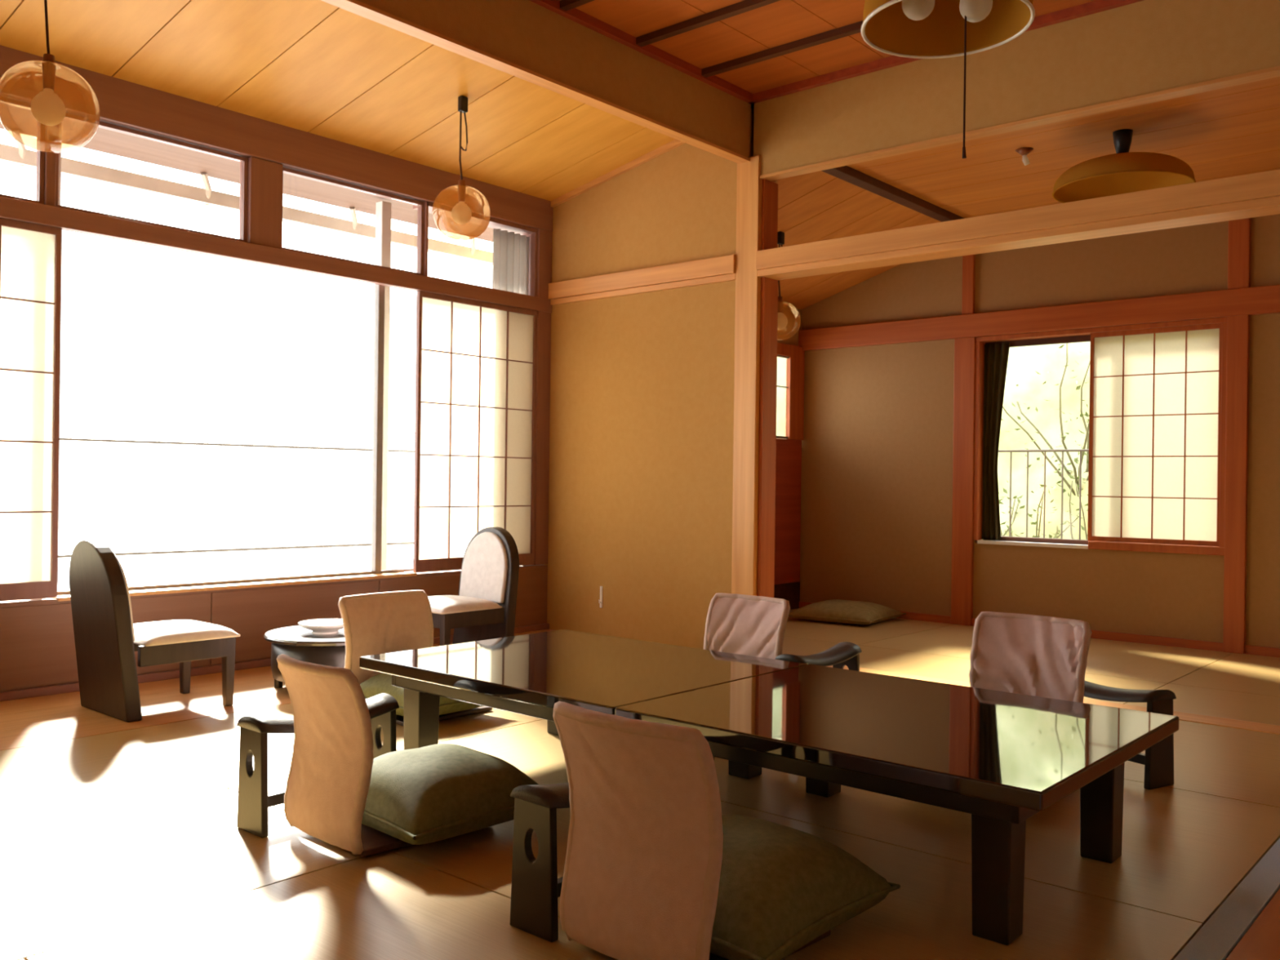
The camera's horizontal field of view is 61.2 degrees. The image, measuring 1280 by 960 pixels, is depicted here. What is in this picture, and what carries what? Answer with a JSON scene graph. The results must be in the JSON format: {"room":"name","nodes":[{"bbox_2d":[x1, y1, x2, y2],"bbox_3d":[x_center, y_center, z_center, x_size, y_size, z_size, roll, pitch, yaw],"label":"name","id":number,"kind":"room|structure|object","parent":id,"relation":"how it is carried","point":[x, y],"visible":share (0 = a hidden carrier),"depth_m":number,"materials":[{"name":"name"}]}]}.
{"room":"traditional dwelling","nodes":[
{"label":"traditional dwelling","id":0,"kind":"room"},
{"bbox_2d":[0,0,754,200],"bbox_3d":[-1.905,-1.950,4.192,1.510,0.337,6.000,1,0,41],"label":"ceiling","id":1,"kind":"structure","parent":0,"point":[317,67],"depth_m":5.08,"materials":[{"name":"brown wood"}]},
{"bbox_2d":[0,0,100,153],"bbox_3d":[-1.907,-1.539,3.501,0.300,0.945,0.300,1,0,41],"label":"globe pendant","id":2,"kind":"object","parent":1,"relation":"hanging from","point":[48,108],"visible":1,"depth_m":3.51,"materials":[{"name":"orange glass"}]},
{"bbox_2d":[41,53,56,90],"bbox_3d":[-1.910,-1.317,3.501,0.040,0.110,0.040,1,0,41],"label":"socket","id":3,"kind":"object","parent":2,"relation":"attached to","point":[49,68],"depth_m":3.49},
{"bbox_2d":[432,95,490,240],"bbox_3d":[-0.886,-1.553,5.395,0.286,0.710,0.286,1,0,41],"label":"globe pendant","id":4,"kind":"object","parent":1,"relation":"hanging from","point":[461,214],"visible":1,"depth_m":5.41,"materials":[{"name":"orange glass"}]},
{"bbox_2d":[457,179,466,202],"bbox_3d":[-0.887,-1.438,5.395,0.040,0.106,0.040,1,0,41],"label":"socket","id":5,"kind":"object","parent":4,"relation":"attached to","point":[461,184],"depth_m":5.38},
{"bbox_2d":[357,0,751,157],"bbox_3d":[-1.358,-2.017,3.665,0.055,0.500,5.920,1,0,41],"label":"ceiling beam","id":6,"kind":"structure","parent":0,"point":[527,34],"depth_m":4.91,"materials":[{"name":"paint"}]},
{"bbox_2d":[320,0,750,164],"bbox_3d":[-1.361,-1.759,3.665,0.075,0.015,5.920,1,0,41],"label":"trim","id":7,"kind":"structure","parent":6,"relation":"attached to","point":[355,6],"depth_m":4.63,"materials":[{"name":"brown wood"}]},
{"bbox_2d":[528,0,1143,104],"bbox_3d":[0.521,-2.062,2.035,4.920,0.040,5.920,1,0,41],"label":"trim","id":8,"kind":"structure","parent":6,"relation":"attached to","point":[575,15],"depth_m":5.25,"materials":[{"name":"red wood"}]},
{"bbox_2d":[0,608,1279,959],"bbox_3d":[0.650,1.019,3.396,6.450,0.122,8.200,1,0,41],"label":"floor","id":9,"kind":"structure","parent":0,"point":[120,839],"depth_m":2.79,"materials":[{"name":"beige wicker"}]},
{"bbox_2d":[69,539,239,722],"bbox_3d":[-1.986,0.581,4.410,0.430,0.690,0.542,1,0,41],"label":"chair","id":10,"kind":"object","parent":9,"relation":"on","point":[107,639],"visible":1,"depth_m":4.24,"materials":[{"name":"brown wood"}]},
{"bbox_2d":[113,552,134,641],"bbox_3d":[-2.101,0.442,4.276,0.352,0.365,0.070,1,0,41],"label":"cushion","id":11,"kind":"object","parent":10,"relation":"on","point":[120,580],"depth_m":4.14,"materials":[{"name":"white fabric"}]},
{"bbox_2d":[133,619,239,646],"bbox_3d":[-1.937,0.618,4.468,0.416,0.051,0.390,1,0,41],"label":"seat cushion","id":12,"kind":"object","parent":10,"relation":"on","point":[174,633],"depth_m":4.36,"materials":[{"name":"white fabric"}]},
{"bbox_2d":[263,625,345,688],"bbox_3d":[-1.377,0.809,4.879,0.604,0.250,0.604,1,0,41],"label":"side table","id":13,"kind":"object","parent":9,"relation":"on","point":[297,642],"visible":0.34,"depth_m":4.63,"materials":[{"name":"black wood"}]},
{"bbox_2d":[297,618,343,634],"bbox_3d":[-1.408,0.659,4.849,0.236,0.048,0.236,1,0,41],"label":"dish","id":14,"kind":"object","parent":13,"relation":"on","point":[318,626],"visible":0.93,"depth_m":4.81,"materials":[{"name":"white ceramic"}]},
{"bbox_2d":[236,693,399,838],"bbox_3d":[-0.895,0.784,3.038,0.128,0.310,0.438,1,0,41],"label":"armrest","id":15,"kind":"object","parent":9,"relation":"on","point":[254,801],"visible":0.69,"depth_m":2.89,"materials":[{"name":"black wood"}]},
{"bbox_2d":[276,653,413,856],"bbox_3d":[-0.687,0.699,2.888,0.355,0.482,0.496,1,0,43],"label":"chair","id":16,"kind":"object","parent":9,"relation":"on","point":[328,781],"visible":0.91,"depth_m":2.71,"materials":[{"name":"beige fabric"}]},
{"bbox_2d":[361,743,537,844],"bbox_3d":[-0.551,0.823,2.931,0.475,0.185,0.475,1,0,43],"label":"floor cushion","id":17,"kind":"object","parent":16,"relation":"on","point":[438,792],"visible":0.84,"depth_m":2.78,"materials":[{"name":"green fabric"}]},
{"bbox_2d":[337,590,492,726],"bbox_3d":[-0.927,0.708,4.431,0.496,0.460,0.447,1,0,41],"label":"chair","id":18,"kind":"object","parent":9,"relation":"on","point":[384,622],"visible":0.55,"depth_m":4.52,"materials":[{"name":"beige fabric"}]},
{"bbox_2d":[360,672,483,715],"bbox_3d":[-0.856,0.828,4.334,0.471,0.168,0.471,1,0,41],"label":"floor cushion","id":19,"kind":"object","parent":18,"relation":"on","point":[380,683],"visible":0.27,"depth_m":4.20,"materials":[{"name":"green fabric"}]},
{"bbox_2d":[427,526,519,645],"bbox_3d":[-0.945,0.595,5.633,0.430,0.690,0.542,1,0,41],"label":"chair","id":20,"kind":"object","parent":9,"relation":"on","point":[484,606],"visible":0.66,"depth_m":5.67,"materials":[{"name":"white fabric"}]},
{"bbox_2d":[427,595,502,614],"bbox_3d":[-0.995,0.631,5.576,0.416,0.051,0.390,1,0,41],"label":"seat cushion","id":21,"kind":"object","parent":20,"relation":"on","point":[440,604],"depth_m":5.47,"materials":[{"name":"white fabric"}]},
{"bbox_2d":[459,531,507,603],"bbox_3d":[-0.827,0.459,5.768,0.352,0.365,0.070,1,0,41],"label":"cushion","id":22,"kind":"object","parent":20,"relation":"on","point":[484,568],"depth_m":5.74,"materials":[{"name":"white fabric"}]},
{"bbox_2d":[510,782,569,942],"bbox_3d":[-0.086,0.795,2.422,0.128,0.310,0.438,1,0,41],"label":"armrest","id":23,"kind":"object","parent":9,"relation":"on","point":[535,886],"visible":0.42,"depth_m":2.25,"materials":[{"name":"black wood"}]},
{"bbox_2d":[359,629,807,778],"bbox_3d":[-0.188,0.769,3.541,1.129,0.360,0.945,1,0,41],"label":"table","id":24,"kind":"object","parent":9,"relation":"on","point":[526,674],"visible":0.62,"depth_m":3.44,"materials":[{"name":"black paint"}]},
{"bbox_2d":[552,701,831,959],"bbox_3d":[0.103,0.697,2.204,0.387,0.507,0.495,1,0,41],"label":"chair","id":25,"kind":"object","parent":9,"relation":"on","point":[641,878],"visible":0.94,"depth_m":2.03,"materials":[{"name":"beige fabric"}]},
{"bbox_2d":[710,814,900,959],"bbox_3d":[0.202,0.834,2.303,0.511,0.181,0.511,1,0,41],"label":"floor cushion","id":26,"kind":"object","parent":25,"relation":"on","point":[781,888],"visible":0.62,"depth_m":2.15,"materials":[{"name":"green fabric"}]},
{"bbox_2d":[703,592,790,659],"bbox_3d":[0.302,0.706,4.150,0.377,0.494,0.497,1,0,41],"label":"chair","id":27,"kind":"object","parent":9,"relation":"on","point":[751,625],"visible":0.36,"depth_m":4.29,"materials":[{"name":"fabric"}]},
{"bbox_2d":[774,641,862,671],"bbox_3d":[0.694,0.806,4.201,0.128,0.310,0.438,1,0,41],"label":"armrest","id":28,"kind":"object","parent":9,"relation":"on","point":[842,654],"visible":0.3,"depth_m":4.24,"materials":[{"name":"black paint"}]},
{"bbox_2d":[788,599,906,624],"bbox_3d":[1.427,0.904,7.515,0.632,0.130,0.632,1,0,35],"label":"floor cushion","id":29,"kind":"object","parent":9,"relation":"on","point":[836,611],"visible":0.98,"depth_m":7.34,"materials":[{"name":"green fabric"}]},
{"bbox_2d":[614,664,1178,945],"bbox_3d":[0.660,0.780,2.804,1.113,0.360,0.945,1,0,41],"label":"table","id":30,"kind":"object","parent":9,"relation":"on","point":[1002,759],"visible":0.91,"depth_m":2.57,"materials":[{"name":"black paint"}]},
{"bbox_2d":[968,611,1092,702],"bbox_3d":[1.161,0.707,3.445,0.391,0.516,0.497,1,0,43],"label":"chair","id":31,"kind":"object","parent":9,"relation":"on","point":[1024,654],"visible":0.45,"depth_m":3.57,"materials":[{"name":"fabric"}]},
{"bbox_2d":[1084,680,1176,790],"bbox_3d":[1.544,0.817,3.613,0.128,0.310,0.438,1,0,-31],"label":"armrest","id":32,"kind":"object","parent":9,"relation":"on","point":[1157,760],"visible":0.34,"depth_m":3.44,"materials":[{"name":"black paint"}]},
{"bbox_2d":[752,108,754,155],"bbox_3d":[0.750,-2.289,3.348,6.900,0.100,8.600,1,0,41],"label":"roof","id":33,"kind":"structure","parent":0,"point":[753,108],"depth_m":6.76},
{"bbox_2d":[777,306,802,346],"bbox_3d":[0.519,-0.590,7.501,0.120,3.300,2.200,1,0,41],"label":"wall","id":34,"kind":"structure","parent":0,"point":[793,340],"depth_m":8.09,"materials":[{"name":"beige paint"}]},
{"bbox_2d":[776,354,789,439],"bbox_3d":[0.622,-0.617,7.512,0.020,0.613,1.450,1,0,41],"label":"window","id":35,"kind":"structure","parent":34,"relation":"in","point":[782,361],"depth_m":8.01,"materials":[{"name":"white glass"}]},
{"bbox_2d":[773,582,799,609],"bbox_3d":[0.533,0.860,7.432,0.020,0.200,2.040,1,0,41],"label":"baseboard","id":36,"kind":"structure","parent":34,"relation":"attached to","point":[790,592],"depth_m":8.10,"materials":[{"name":"brown wood"}]},
{"bbox_2d":[773,438,801,584],"bbox_3d":[0.623,0.226,7.518,0.030,1.070,1.775,1,0,41],"label":"trim","id":37,"kind":"structure","parent":34,"relation":"attached to","point":[788,451],"depth_m":8.04,"materials":[{"name":"red wood"}]},
{"bbox_2d":[777,342,804,439],"bbox_3d":[0.663,-0.660,7.547,0.035,0.703,1.723,1,0,41],"label":"trim","id":38,"kind":"structure","parent":34,"relation":"attached to","point":[795,371],"depth_m":8.09,"materials":[{"name":"red wood"}]},
{"bbox_2d":[559,0,1096,93],"bbox_3d":[0.522,-2.091,2.035,4.920,0.082,5.920,1,0,41],"label":"ceiling","id":39,"kind":"structure","parent":0,"point":[753,46],"depth_m":5.01,"materials":[{"name":"brown wood"}]},
{"bbox_2d":[860,0,1035,158],"bbox_3d":[0.834,-1.478,2.941,0.455,1.200,0.455,1,0,41],"label":"dome pendant","id":40,"kind":"object","parent":39,"relation":"hanging from","point":[908,28],"visible":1,"depth_m":3.10,"materials":[{"name":"beige metal"}]},
{"bbox_2d":[543,0,1279,648],"bbox_3d":[1.532,-0.578,5.113,5.600,3.300,0.080,1,0,41],"label":"wall","id":41,"kind":"structure","parent":0,"point":[642,430],"depth_m":6.14,"materials":[{"name":"paint"}]},
{"bbox_2d":[0,44,553,692],"bbox_3d":[-2.520,-0.681,4.744,0.162,3.400,6.050,1,0,41],"label":"wall window","id":42,"kind":"structure","parent":41,"relation":"in","point":[37,649],"depth_m":5.37,"materials":[{"name":"brown wood"}]},
{"bbox_2d":[0,97,56,206],"bbox_3d":[-2.842,-1.391,4.348,0.100,0.430,0.902,1,0,41],"label":"window","id":43,"kind":"structure","parent":42,"relation":"attached to","point":[40,127],"depth_m":4.63,"materials":[{"name":"clear glass"}]},
{"bbox_2d":[55,112,248,242],"bbox_3d":[-2.246,-1.380,5.021,0.040,0.425,0.899,1,0,41],"label":"window","id":44,"kind":"structure","parent":42,"relation":"attached to","point":[244,161],"depth_m":5.09,"materials":[{"name":"clear glass"}]},
{"bbox_2d":[51,284,417,601],"bbox_3d":[-1.932,-0.296,5.430,0.158,1.654,3.749,1,0,41],"label":"window","id":45,"kind":"structure","parent":42,"relation":"attached to","point":[379,323],"depth_m":6.02,"materials":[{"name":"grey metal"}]},
{"bbox_2d":[0,217,62,600],"bbox_3d":[-2.811,-0.294,4.333,0.024,1.590,0.918,1,0,41],"label":"screen","id":46,"kind":"object","parent":45,"relation":"on","point":[31,254],"visible":1,"depth_m":4.59,"materials":[{"name":"paper"}]},
{"bbox_2d":[413,290,537,572],"bbox_3d":[-0.963,-0.269,6.463,0.024,1.590,0.918,1,0,41],"label":"screen","id":47,"kind":"object","parent":45,"relation":"on","point":[476,361],"visible":0.96,"depth_m":6.42,"materials":[{"name":"paper"}]},
{"bbox_2d":[0,105,493,242],"bbox_3d":[-2.763,-1.764,5.067,0.650,0.160,6.400,1,0,41],"label":"eaves","id":48,"kind":"object","parent":42,"relation":"attached to","point":[104,140],"visible":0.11,"depth_m":5.84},
{"bbox_2d":[0,139,493,265],"bbox_3d":[-3.026,-1.618,5.293,0.149,0.161,6.400,1,0,41],"label":"rain gutter","id":49,"kind":"object","parent":48,"relation":"attached to","point":[20,156],"visible":0.8,"depth_m":6.00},
{"bbox_2d":[0,623,549,701],"bbox_3d":[-2.522,0.901,4.641,0.025,0.035,5.920,1,0,41],"label":"baseboard","id":50,"kind":"structure","parent":42,"relation":"attached to","point":[70,687],"depth_m":5.00,"materials":[{"name":"brown wood"}]},
{"bbox_2d":[281,167,424,275],"bbox_3d":[-1.541,-1.371,5.832,0.040,0.425,0.909,1,0,41],"label":"window","id":51,"kind":"structure","parent":42,"relation":"attached to","point":[420,208],"depth_m":5.94,"materials":[{"name":"clear glass"}]},
{"bbox_2d":[413,200,537,297],"bbox_3d":[-0.979,-1.345,6.519,0.130,0.470,0.870,1,0,41],"label":"window","id":52,"kind":"structure","parent":42,"relation":"attached to","point":[446,211],"depth_m":6.60,"materials":[{"name":"clear glass"}]},
{"bbox_2d":[492,228,528,294],"bbox_3d":[-0.811,-0.508,6.731,0.047,2.060,0.298,1,0,41],"label":"curtain","id":53,"kind":"object","parent":42,"relation":"hanging from","point":[510,273],"visible":0.32,"depth_m":6.72,"materials":[{"name":"white fabric"}]},
{"bbox_3d":[-2.908,1.149,5.820,1.800,0.230,7.400,1,0,41],"label":"balcony","id":54,"kind":"object","parent":42,"relation":"attached to","visible":0},
{"bbox_2d":[57,122,62,204],"bbox_3d":[-2.788,-0.325,5.098,0.068,2.720,0.068,1,0,41],"label":"post","id":55,"kind":"object","parent":54,"relation":"on","point":[60,123],"visible":0.12,"depth_m":5.10,"materials":[{"name":"white"}]},
{"bbox_2d":[57,437,414,557],"bbox_3d":[-3.024,0.396,6.591,0.040,1.273,6.038,1,0,41],"label":"balcony railing","id":56,"kind":"object","parent":54,"relation":"on","point":[60,438],"visible":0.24,"depth_m":7.01,"materials":[{"name":"metal"}]},
{"bbox_2d":[374,200,391,569],"bbox_3d":[-1.559,-0.308,6.514,0.068,2.720,0.068,1,0,41],"label":"post","id":57,"kind":"object","parent":54,"relation":"on","point":[383,209],"visible":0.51,"depth_m":6.50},
{"bbox_2d":[598,586,602,607],"bbox_3d":[-0.241,0.710,6.567,0.020,0.130,0.024,1,0,41],"label":"wall hook","id":58,"kind":"object","parent":41,"relation":"attached to","point":[600,600],"visible":1,"depth_m":6.57,"materials":[{"name":"white plastic"}]},
{"bbox_2d":[551,139,684,207],"bbox_3d":[-0.004,-1.880,6.394,1.465,0.313,0.030,1,0,41],"label":"trim","id":59,"kind":"structure","parent":41,"relation":"attached to","point":[654,153],"depth_m":6.49,"materials":[{"name":"brown wood"}]},
{"bbox_2d":[548,254,735,305],"bbox_3d":[-0.020,-1.170,6.400,1.447,0.135,0.046,1,0,41],"label":"trim","id":60,"kind":"structure","parent":41,"relation":"attached to","point":[721,268],"depth_m":6.33,"materials":[{"name":"brown wood"}]},
{"bbox_2d":[731,155,775,595],"bbox_3d":[0.621,-0.385,5.935,0.146,2.730,0.165,1,0,41],"label":"pillar","id":61,"kind":"structure","parent":41,"relation":"attached to","point":[749,184],"depth_m":5.87,"materials":[{"name":"brown wood"}]},
{"bbox_2d":[756,276,777,597],"bbox_3d":[0.691,-0.068,5.891,0.024,2.052,0.133,1,0,41],"label":"trim","id":62,"kind":"structure","parent":41,"relation":"attached to","point":[769,286],"depth_m":5.87,"materials":[{"name":"red wood"}]},
{"bbox_2d":[822,165,964,222],"bbox_3d":[1.597,-1.687,6.506,0.080,0.050,2.110,1,0,41],"label":"trim","id":63,"kind":"structure","parent":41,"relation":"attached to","point":[846,173],"depth_m":6.32,"materials":[{"name":"brown wood"}]},
{"bbox_2d":[826,665,1279,734],"bbox_3d":[2.146,1.004,4.585,3.950,0.053,0.155,1,0,41],"label":"trim","id":64,"kind":"structure","parent":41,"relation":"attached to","point":[1245,725],"depth_m":4.50,"materials":[{"name":"brown wood"}]},
{"bbox_2d":[772,76,1279,309],"bbox_3d":[2.478,-1.508,5.769,5.150,0.474,2.165,1,0,41],"label":"ceiling","id":65,"kind":"structure","parent":0,"point":[1234,131],"depth_m":5.86,"materials":[{"name":"brown wood"}]},
{"bbox_2d":[777,231,800,340],"bbox_3d":[0.860,-1.191,6.652,0.256,0.663,0.256,1,0,41],"label":"globe pendant","id":66,"kind":"object","parent":65,"relation":"hanging from","point":[782,322],"visible":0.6,"depth_m":6.64,"materials":[{"name":"orange glass"}]},
{"bbox_2d":[777,296,782,312],"bbox_3d":[0.859,-1.076,6.652,0.040,0.098,0.040,1,0,41],"label":"socket","id":67,"kind":"object","parent":66,"relation":"attached to","point":[780,298],"depth_m":6.64,"materials":[{"name":"brown"}]},
{"bbox_2d":[1015,146,1033,165],"bbox_3d":[1.981,-1.662,5.583,0.090,0.081,0.090,1,0,41],"label":"ceiling spotlight","id":68,"kind":"object","parent":65,"relation":"attached to","point":[1024,151],"visible":1,"depth_m":5.57,"materials":[{"name":"metal"}]},
{"bbox_2d":[1051,128,1195,203],"bbox_3d":[2.352,-1.554,5.280,0.641,0.286,0.641,1,0,41],"label":"dome pendant","id":69,"kind":"object","parent":65,"relation":"hanging from","point":[1123,171],"visible":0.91,"depth_m":5.25,"materials":[{"name":"yellow metal"}]},
{"bbox_2d":[800,213,1279,648],"bbox_3d":[3.162,-0.556,6.610,5.300,3.300,0.120,1,0,41],"label":"wall","id":70,"kind":"structure","parent":0,"point":[877,442],"depth_m":7.29,"materials":[{"name":"beige paint"}]},
{"bbox_2d":[951,254,976,626],"bbox_3d":[2.199,-0.368,7.345,0.145,2.700,0.030,1,0,41],"label":"trim","id":71,"kind":"structure","parent":70,"relation":"attached to","point":[962,541],"depth_m":7.33,"materials":[{"name":"red wood"}]},
{"bbox_2d":[982,342,1009,540],"bbox_3d":[2.389,-0.258,7.271,0.178,1.320,0.027,1,0,41],"label":"curtain","id":72,"kind":"object","parent":70,"relation":"hanging from","point":[996,355],"visible":1,"depth_m":7.29,"materials":[{"name":"black fabric"}]},
{"bbox_2d":[977,539,1088,549],"bbox_3d":[2.582,0.420,7.089,0.725,0.022,0.130,1,0,41],"label":"trim","id":73,"kind":"structure","parent":70,"relation":"attached to","point":[981,541],"depth_m":7.03,"materials":[{"name":"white wood"}]},
{"bbox_2d":[985,334,1090,544],"bbox_3d":[2.897,-0.256,6.877,1.475,1.337,0.030,1,0,41],"label":"window","id":74,"kind":"structure","parent":70,"relation":"in","point":[1086,338],"depth_m":7.07,"materials":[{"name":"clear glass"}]},
{"bbox_2d":[798,284,1279,351],"bbox_3d":[3.126,-1.029,6.538,5.070,0.155,0.045,1,0,41],"label":"trim","id":75,"kind":"structure","parent":70,"relation":"attached to","point":[1257,300],"depth_m":6.92,"materials":[{"name":"red wood"}]},
{"bbox_2d":[799,601,1279,657],"bbox_3d":[3.111,0.969,6.544,5.060,0.050,0.020,1,0,41],"label":"baseboard","id":76,"kind":"structure","parent":70,"relation":"attached to","point":[1122,637],"depth_m":6.55,"materials":[{"name":"red wood"}]},
{"bbox_2d":[973,317,1226,555],"bbox_3d":[2.866,-0.260,6.838,1.528,1.387,0.120,1,0,41],"label":"trim","id":77,"kind":"structure","parent":70,"relation":"attached to","point":[980,342],"depth_m":6.71,"materials":[{"name":"red wood"}]},
{"bbox_2d":[1087,323,1222,546],"bbox_3d":[3.123,-0.268,6.588,0.758,1.310,0.024,1,0,41],"label":"screen","id":78,"kind":"object","parent":70,"relation":"attached to","point":[1155,408],"visible":1,"depth_m":6.58,"materials":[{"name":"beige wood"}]},
{"bbox_2d":[1222,217,1250,653],"bbox_3d":[3.449,-0.352,6.257,0.110,2.700,0.035,1,0,41],"label":"trim","id":79,"kind":"structure","parent":70,"relation":"attached to","point":[1239,230],"depth_m":6.24,"materials":[{"name":"red wood"}]},
{"label":"outside","id":80,"kind":"structure","parent":0,"visible":0},
{"bbox_2d":[780,341,1090,539],"bbox_3d":[5.512,-0.395,9.396,16.000,3.457,6.810,1,0,41],"label":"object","id":81,"kind":"structure","parent":80,"point":[1023,362],"depth_m":9.50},
{"bbox_2d":[998,477,1078,538],"bbox_3d":[3.205,0.618,9.013,1.038,1.293,1.053,1,0,41],"label":"shrub","id":82,"kind":"object","parent":81,"relation":"on","point":[1034,522],"visible":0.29,"depth_m":8.85,"materials":[{"name":"green plant"}]},
{"bbox_2d":[998,448,1088,540],"bbox_3d":[3.404,0.536,7.897,4.400,1.524,0.018,1,0,41],"label":"railing","id":83,"kind":"object","parent":81,"relation":"on","point":[1064,450],"visible":0.05,"depth_m":8.19,"materials":[{"name":"metal"}]},
{"bbox_2d":[1001,342,1089,496],"bbox_3d":[3.603,-0.627,9.117,1.814,1.588,1.227,1,0,41],"label":"shrub","id":84,"kind":"object","parent":81,"relation":"on","point":[1086,437],"visible":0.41,"depth_m":9.07,"materials":[{"name":"green plant"}]},
{"bbox_2d":[1051,470,1088,539],"bbox_3d":[3.722,0.581,8.195,1.230,1.392,0.839,1,0,32],"label":"shrub","id":85,"kind":"object","parent":81,"relation":"on","point":[1055,471],"visible":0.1,"depth_m":8.54,"materials":[{"name":"green plant"}]},
{"bbox_3d":[4.024,-0.546,2.950,1.000,3.300,0.080,1,0,41],"label":"wall","id":86,"kind":"structure","parent":0,"visible":0},
{"bbox_2d":[761,178,777,249],"bbox_3d":[0.706,-1.426,5.894,0.016,0.395,0.133,1,0,41],"label":"trim","id":87,"kind":"structure","parent":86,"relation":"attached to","point":[770,189],"depth_m":5.88,"materials":[{"name":"red wood"}]},
{"bbox_2d":[755,168,1279,280],"bbox_3d":[2.174,-1.142,4.587,3.952,0.135,0.183,1,0,41],"label":"beam","id":88,"kind":"structure","parent":86,"relation":"attached to","point":[1252,195],"depth_m":4.83,"materials":[{"name":"brown wood"}]},
{"bbox_2d":[760,66,1279,181],"bbox_3d":[2.163,-1.612,4.567,3.952,0.015,0.081,1,0,41],"label":"trim","id":89,"kind":"structure","parent":86,"relation":"attached to","point":[1274,72],"depth_m":4.85,"materials":[{"name":"brown wood"}]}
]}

